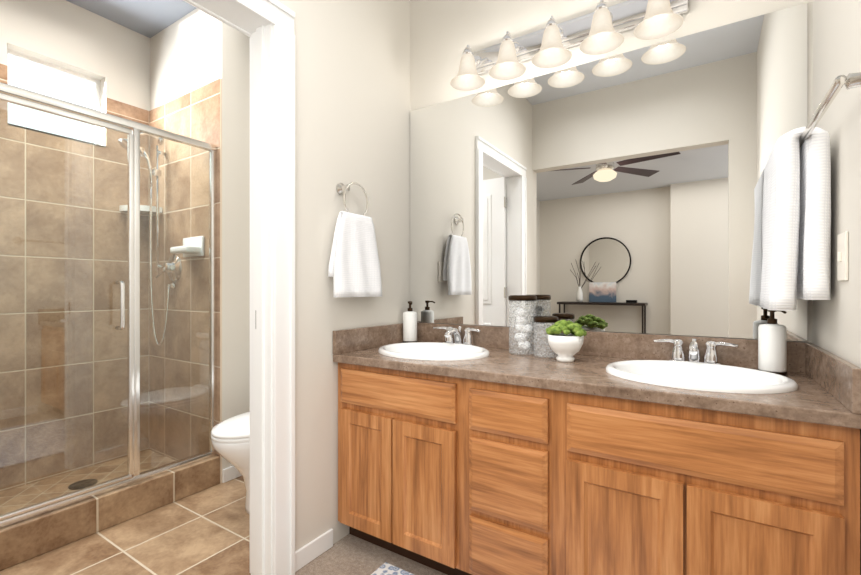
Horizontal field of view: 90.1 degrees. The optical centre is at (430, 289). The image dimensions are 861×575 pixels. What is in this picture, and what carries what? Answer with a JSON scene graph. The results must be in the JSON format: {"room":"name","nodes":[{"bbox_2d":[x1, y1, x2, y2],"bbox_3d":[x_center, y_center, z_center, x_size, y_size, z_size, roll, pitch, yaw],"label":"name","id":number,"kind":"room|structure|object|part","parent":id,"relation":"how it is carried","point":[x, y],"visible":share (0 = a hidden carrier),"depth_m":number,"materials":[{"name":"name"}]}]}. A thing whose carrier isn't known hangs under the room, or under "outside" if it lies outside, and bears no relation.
{"room":"bathroom","nodes":[
{"label":"bathroom","id":0,"kind":"room"},
{"bbox_2d":[0,0,149,145],"bbox_3d":[-2.328,-1.266,2.225,0.135,0.790,1.550,0,0,33],"label":"wall","id":1,"kind":"structure","parent":0,"point":[67,35],"depth_m":2.54,"materials":[{"name":"beige paint"}]},
{"bbox_2d":[0,64,7,122],"bbox_3d":[-2.424,-1.021,1.943,0.010,0.300,0.747,0,0,33],"label":"tile border","id":2,"kind":"object","parent":1,"relation":"attached to","point":[3,73],"visible":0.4,"depth_m":2.24,"materials":[{"name":"brown tile"}]},
{"bbox_2d":[106,97,148,155],"bbox_3d":[-1.918,-1.021,2.728,0.010,0.300,0.240,0,0,33],"label":"tile border","id":3,"kind":"object","parent":1,"relation":"attached to","point":[126,111],"visible":0.36,"depth_m":2.71,"materials":[{"name":"brown tile"}]},
{"bbox_2d":[0,476,250,574],"bbox_3d":[-1.480,1.129,1.964,1.842,0.100,2.030,0,0,33],"label":"floor","id":4,"kind":"structure","parent":0,"point":[205,531],"depth_m":1.81,"materials":[{"name":"beige tile"}]},
{"bbox_2d":[0,450,175,514],"bbox_3d":[-1.937,1.063,2.040,0.722,0.030,1.437,0,0,33],"label":"shower pan","id":5,"kind":"object","parent":4,"relation":"on","point":[60,491],"depth_m":2.35,"materials":[{"name":"tile"}]},
{"bbox_3d":[-1.873,1.051,2.318,0.124,0.005,0.124,0,0,33],"label":"shower drain cap","id":6,"kind":"part","parent":5,"relation":"part of","materials":[{"name":"brown metal"}]},
{"bbox_2d":[0,455,219,570],"bbox_3d":[-1.595,1.004,1.814,0.100,0.150,1.427,0,0,33],"label":"shower curb","id":7,"kind":"structure","parent":4,"relation":"on","point":[25,540],"depth_m":1.92,"materials":[{"name":"tile"}]},
{"bbox_2d":[0,82,216,527],"bbox_3d":[-1.564,0.063,1.799,0.103,1.732,1.419,0,0,33],"label":"glass shower enclosure","id":8,"kind":"object","parent":7,"relation":"on","point":[44,103],"visible":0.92,"depth_m":2.02,"materials":[{"name":"clear glass"}]},
{"bbox_2d":[211,412,249,513],"bbox_3d":[-0.758,0.691,2.240,0.470,0.775,0.761,0,0,33],"label":"toilet","id":9,"kind":"object","parent":4,"relation":"on","point":[230,438],"visible":0.19,"depth_m":1.94,"materials":[{"name":"white ceramic"}]},
{"bbox_2d":[66,0,195,37],"bbox_3d":[-1.505,-1.660,1.980,1.785,0.005,2.030,0,0,33],"label":"ceiling","id":10,"kind":"structure","parent":0,"point":[149,18],"depth_m":2.57,"materials":[{"name":"paint"}]},
{"bbox_2d":[150,8,249,482],"bbox_3d":[-1.402,-0.291,2.904,0.957,2.740,0.595,0,0,33],"label":"wall","id":11,"kind":"structure","parent":0,"point":[195,49],"depth_m":2.48,"materials":[{"name":"beige paint"}]},
{"bbox_2d":[149,78,221,482],"bbox_3d":[-1.509,-0.046,2.613,0.822,2.250,0.010,0,0,33],"label":"tiled wall","id":12,"kind":"structure","parent":11,"relation":"attached to","point":[196,114],"depth_m":2.58,"materials":[{"name":"brown tile"}]},
{"bbox_2d":[119,205,161,214],"bbox_3d":[-1.823,-0.504,2.708,0.170,0.035,0.170,0,0,33],"label":"corner shelf","id":13,"kind":"object","parent":12,"relation":"attached to","point":[144,208],"depth_m":2.68,"materials":[{"name":"white ceramic"}]},
{"bbox_2d":[118,132,181,345],"bbox_3d":[-1.696,-0.318,2.590,0.307,1.327,0.236,0,0,33],"label":"shower head","id":14,"kind":"object","parent":12,"relation":"attached to","point":[173,256],"depth_m":2.63,"materials":[{"name":"silver metal"}]},
{"bbox_2d":[170,236,203,256],"bbox_3d":[-1.415,-0.249,2.489,0.215,0.115,0.095,0,0,33],"label":"soap dish","id":15,"kind":"object","parent":12,"relation":"attached to","point":[194,243],"depth_m":2.47,"materials":[{"name":"white ceramic"}]},
{"bbox_2d":[222,466,241,482],"bbox_3d":[-1.029,1.041,2.588,0.012,0.075,0.468,0,0,33],"label":"baseboard","id":16,"kind":"structure","parent":11,"relation":"attached to","point":[230,473],"depth_m":2.42,"materials":[{"name":"white paint"}]},
{"bbox_2d":[277,0,409,550],"bbox_3d":[-0.387,-0.291,1.962,0.115,2.740,0.850,0,0,33],"label":"wall","id":17,"kind":"structure","parent":0,"point":[352,90],"depth_m":1.82,"materials":[{"name":"beige paint"}]},
{"bbox_2d":[183,0,271,574],"bbox_3d":[-0.838,0.017,1.283,0.143,2.123,0.926,0,0,33],"label":"door frame","id":18,"kind":"structure","parent":17,"relation":"attached to","point":[267,299],"depth_m":1.57,"materials":[{"name":"white paint"}]},
{"bbox_3d":[-0.887,0.017,1.315,0.026,2.123,0.926,0,0,33],"label":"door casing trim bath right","id":19,"kind":"part","parent":18,"relation":"part of","materials":[{"name":"white paint"}]},
{"bbox_3d":[-0.828,-0.971,1.276,0.119,0.020,0.740,0,0,33],"label":"door jamb","id":20,"kind":"part","parent":18,"relation":"part of","materials":[{"name":"white paint"}]},
{"bbox_2d":[256,26,263,574],"bbox_3d":[-0.626,0.059,1.581,0.035,2.040,0.010,0,0,33],"label":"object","id":21,"kind":"object","parent":17,"relation":"attached to","point":[260,300],"visible":1,"depth_m":1.57,"materials":[{"name":"white paint"}]},
{"bbox_2d":[295,529,332,571],"bbox_3d":[-0.468,1.041,1.718,0.012,0.075,0.207,0,0,33],"label":"baseboard","id":22,"kind":"structure","parent":17,"relation":"attached to","point":[309,552],"depth_m":1.71,"materials":[{"name":"white paint"}]},
{"bbox_2d":[328,182,381,297],"bbox_3d":[-0.326,-0.216,1.879,0.076,0.500,0.290,0,0,33],"label":"towel ring","id":23,"kind":"object","parent":17,"relation":"attached to","point":[354,269],"visible":1,"depth_m":1.84,"materials":[{"name":"white fabric"}]},
{"bbox_2d":[333,323,402,353],"bbox_3d":[-0.257,0.224,2.034,0.019,0.099,0.545,0,0,33],"label":"backsplash","id":24,"kind":"structure","parent":17,"relation":"attached to","point":[364,334],"depth_m":1.96,"materials":[{"name":"brown stone"}]},
{"bbox_2d":[295,534,446,574],"bbox_3d":[-0.324,1.129,-1.319,3.658,0.100,6.300,0,0,33],"label":"floor","id":25,"kind":"structure","parent":0,"point":[349,554],"depth_m":1.70,"materials":[{"name":"grey carpet"}]},
{"bbox_2d":[371,562,413,574],"bbox_3d":[0.018,1.072,1.080,0.980,0.012,0.805,0,0,33],"label":"bath rug","id":26,"kind":"object","parent":25,"relation":"on","point":[385,568],"visible":0.91,"depth_m":1.62,"materials":[{"name":"fabric"}]},
{"bbox_2d":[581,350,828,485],"bbox_3d":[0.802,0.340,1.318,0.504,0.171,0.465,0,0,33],"label":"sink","id":27,"kind":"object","parent":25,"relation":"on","point":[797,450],"depth_m":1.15,"materials":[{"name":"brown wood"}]},
{"bbox_3d":[0.249,0.879,1.409,0.273,0.200,0.019,0,0,33],"label":"drawer","id":28,"kind":"part","parent":27,"relation":"part of","materials":[{"name":"brown wood"}]},
{"bbox_2d":[333,350,860,429],"bbox_3d":[0.419,0.290,1.610,1.614,0.033,0.564,0,0,33],"label":"countertop","id":29,"kind":"structure","parent":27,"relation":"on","point":[532,372],"depth_m":1.30,"materials":[{"name":"brown stone"}]},
{"bbox_2d":[403,301,417,342],"bbox_3d":[-0.104,0.167,2.180,0.076,0.212,0.076,0,0,33],"label":"soap dispenser","id":30,"kind":"object","parent":29,"relation":"on","point":[409,325],"visible":0.81,"depth_m":2.15,"materials":[{"name":"white ceramic"}]},
{"bbox_2d":[378,342,489,389],"bbox_3d":[0.010,0.342,1.861,0.504,0.175,0.410,0,0,33],"label":"sink","id":31,"kind":"object","parent":29,"relation":"in","point":[450,353],"depth_m":1.92,"materials":[{"name":"white ceramic"}]},
{"bbox_2d":[433,326,480,347],"bbox_3d":[0.110,0.225,2.018,0.256,0.096,0.146,0,0,33],"label":"faucet","id":32,"kind":"object","parent":29,"relation":"on","point":[447,336],"depth_m":2.04,"materials":[{"name":"silver metal"}]},
{"bbox_3d":[0.249,0.411,1.409,0.273,0.139,0.019,0,0,33],"label":"drawer","id":33,"kind":"part","parent":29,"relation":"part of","materials":[{"name":"brown wood"}]},
{"bbox_2d":[508,295,536,354],"bbox_3d":[0.394,0.149,1.840,0.119,0.248,0.119,0,0,33],"label":"glass jar","id":34,"kind":"object","parent":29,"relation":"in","point":[524,331],"visible":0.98,"depth_m":1.81,"materials":[{"name":"clear glass"}]},
{"bbox_3d":[0.394,0.037,1.840,0.120,0.022,0.120,0,0,33],"label":"lid","id":35,"kind":"part","parent":34,"relation":"part of","materials":[{"name":"brown wood"}]},
{"bbox_2d":[533,316,557,357],"bbox_3d":[0.470,0.192,1.755,0.099,0.162,0.099,0,0,33],"label":"glass jar","id":36,"kind":"object","parent":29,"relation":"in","point":[548,320],"visible":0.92,"depth_m":1.72,"materials":[{"name":"clear glass"}]},
{"bbox_3d":[0.470,0.122,1.755,0.099,0.022,0.099,0,0,33],"label":"lid","id":37,"kind":"part","parent":36,"relation":"part of","materials":[{"name":"brown wood"}]},
{"bbox_2d":[546,320,586,361],"bbox_3d":[0.515,0.194,1.637,0.148,0.159,0.138,0,0,33],"label":"bowl","id":38,"kind":"object","parent":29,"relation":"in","point":[566,345],"visible":1,"depth_m":1.59,"materials":[{"name":"white ceramic"}]},
{"bbox_2d":[653,338,738,368],"bbox_3d":[0.917,0.225,1.498,0.256,0.096,0.146,0,0,33],"label":"faucet","id":39,"kind":"object","parent":29,"relation":"on","point":[668,353],"depth_m":1.52,"materials":[{"name":"silver metal"}]},
{"bbox_2d":[605,360,798,431],"bbox_3d":[0.817,0.342,1.341,0.504,0.175,0.410,0,0,33],"label":"sink","id":40,"kind":"object","parent":29,"relation":"in","point":[708,376],"depth_m":1.35,"materials":[{"name":"white ceramic"}]},
{"bbox_2d":[757,310,786,375],"bbox_3d":[1.100,0.167,1.385,0.076,0.212,0.076,0,0,33],"label":"soap dispenser","id":41,"kind":"object","parent":29,"relation":"on","point":[772,345],"visible":0.88,"depth_m":1.36,"materials":[{"name":"white ceramic"}]},
{"bbox_3d":[0.542,0.747,1.221,0.304,0.464,0.018,0,0,33],"label":"door","id":42,"kind":"part","parent":27,"relation":"part of","materials":[{"name":"brown wood"}]},
{"bbox_3d":[0.673,0.417,1.136,0.616,0.143,0.019,0,0,33],"label":"drawer","id":43,"kind":"part","parent":27,"relation":"part of","materials":[{"name":"brown wood"}]},
{"bbox_3d":[0.804,0.747,1.052,0.304,0.464,0.018,0,0,33],"label":"door","id":44,"kind":"part","parent":27,"relation":"part of","materials":[{"name":"brown wood"}]},
{"bbox_2d":[410,0,812,342],"bbox_3d":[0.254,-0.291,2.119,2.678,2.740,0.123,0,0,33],"label":"vanity mirror","id":45,"kind":"object","parent":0,"point":[622,192],"depth_m":1.75,"materials":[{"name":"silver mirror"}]},
{"bbox_2d":[450,0,687,90],"bbox_3d":[0.509,-1.041,1.773,0.945,0.191,0.193,0,0,33],"label":"vanity light bar","id":46,"kind":"object","parent":45,"relation":"attached to","point":[600,28],"visible":1,"depth_m":1.76,"materials":[{"name":"white glass"}]},
{"bbox_3d":[0.170,-1.008,1.972,0.160,0.126,0.160,0,0,33],"label":"lamp shade","id":47,"kind":"part","parent":46,"relation":"part of","materials":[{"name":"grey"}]},
{"bbox_3d":[0.333,-1.008,1.867,0.160,0.126,0.160,0,0,33],"label":"lamp shade","id":48,"kind":"part","parent":46,"relation":"part of","materials":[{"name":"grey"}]},
{"bbox_3d":[0.496,-1.008,1.762,0.160,0.126,0.160,0,0,33],"label":"lamp shade","id":49,"kind":"part","parent":46,"relation":"part of","materials":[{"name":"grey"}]},
{"bbox_3d":[0.659,-1.008,1.657,0.160,0.126,0.160,0,0,33],"label":"lamp shade","id":50,"kind":"part","parent":46,"relation":"part of","materials":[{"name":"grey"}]},
{"bbox_3d":[0.822,-1.008,1.552,0.160,0.126,0.160,0,0,33],"label":"lamp shade","id":51,"kind":"part","parent":46,"relation":"part of","materials":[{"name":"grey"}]},
{"bbox_2d":[813,0,860,574],"bbox_3d":[0.753,-0.291,0.526,0.115,2.740,2.030,0,0,33],"label":"wall","id":52,"kind":"structure","parent":0,"point":[837,53],"depth_m":1.10,"materials":[{"name":"beige paint"}]},
{"bbox_2d":[417,322,804,373],"bbox_3d":[0.566,0.224,1.839,1.614,0.099,0.019,0,0,33],"label":"backsplash","id":53,"kind":"structure","parent":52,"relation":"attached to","point":[602,343],"depth_m":1.66,"materials":[{"name":"brown stone"}]},
{"bbox_2d":[759,72,860,310],"bbox_3d":[0.988,-0.191,1.135,0.147,0.500,0.708,0,0,33],"label":"towel bar","id":54,"kind":"object","parent":52,"relation":"attached to","point":[796,233],"visible":1,"depth_m":1.17,"materials":[{"name":"white fabric"}]},
{"bbox_2d":[759,126,831,310],"bbox_3d":[1.087,-0.188,1.294,0.142,0.494,0.333,0,0,33],"label":"towel","id":55,"kind":"object","parent":54,"relation":"hanging from","point":[796,209],"depth_m":1.17,"materials":[{"name":"white fabric"}]},
{"bbox_2d":[805,342,860,413],"bbox_3d":[1.084,0.224,1.170,0.019,0.099,0.545,0,0,33],"label":"backsplash","id":56,"kind":"structure","parent":52,"relation":"attached to","point":[842,378],"depth_m":1.07,"materials":[{"name":"brown stone"}]},
{"bbox_2d":[837,231,847,280],"bbox_3d":[1.036,-0.081,1.085,0.012,0.120,0.075,0,0,33],"label":"light switch","id":57,"kind":"object","parent":52,"relation":"attached to","point":[842,256],"visible":1,"depth_m":1.07,"materials":[{"name":"white plastic"}]},
{"bbox_3d":[-0.828,-1.321,1.277,0.115,0.680,0.780,0,0,33],"label":"wall","id":58,"kind":"structure","parent":0,"visible":0},
{"bbox_2d":[231,0,294,574],"bbox_3d":[-0.768,0.017,1.238,0.026,2.123,0.926,0,0,33],"label":"door casing","id":59,"kind":"structure","parent":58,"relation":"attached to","point":[278,16],"depth_m":1.58,"materials":[{"name":"white paint"}]},
{"bbox_3d":[-2.328,0.104,2.225,0.135,1.950,1.550,0,0,33],"label":"wall","id":60,"kind":"structure","parent":0,"visible":0},
{"bbox_2d":[7,49,99,143],"bbox_3d":[-2.186,-1.084,2.496,0.030,0.425,0.440,0,0,33],"label":"window","id":61,"kind":"structure","parent":60,"relation":"in","point":[32,76],"depth_m":2.49,"materials":[{"name":"white glass"}]},
{"bbox_3d":[-2.186,-1.286,2.496,0.030,0.020,0.440,0,0,33],"label":"window frame","id":62,"kind":"part","parent":61,"relation":"part of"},
{"bbox_2d":[8,123,105,147],"bbox_3d":[-2.142,-0.866,2.468,0.105,0.010,0.440,0,0,33],"label":"window sill","id":63,"kind":"structure","parent":60,"relation":"on","point":[55,135],"depth_m":2.42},
{"bbox_2d":[0,121,148,491],"bbox_3d":[-2.239,0.104,2.229,0.010,1.950,1.427,0,0,33],"label":"shower door","id":64,"kind":"structure","parent":60,"relation":"attached to","point":[81,339],"depth_m":2.45,"materials":[{"name":"clear glass"}]}
]}

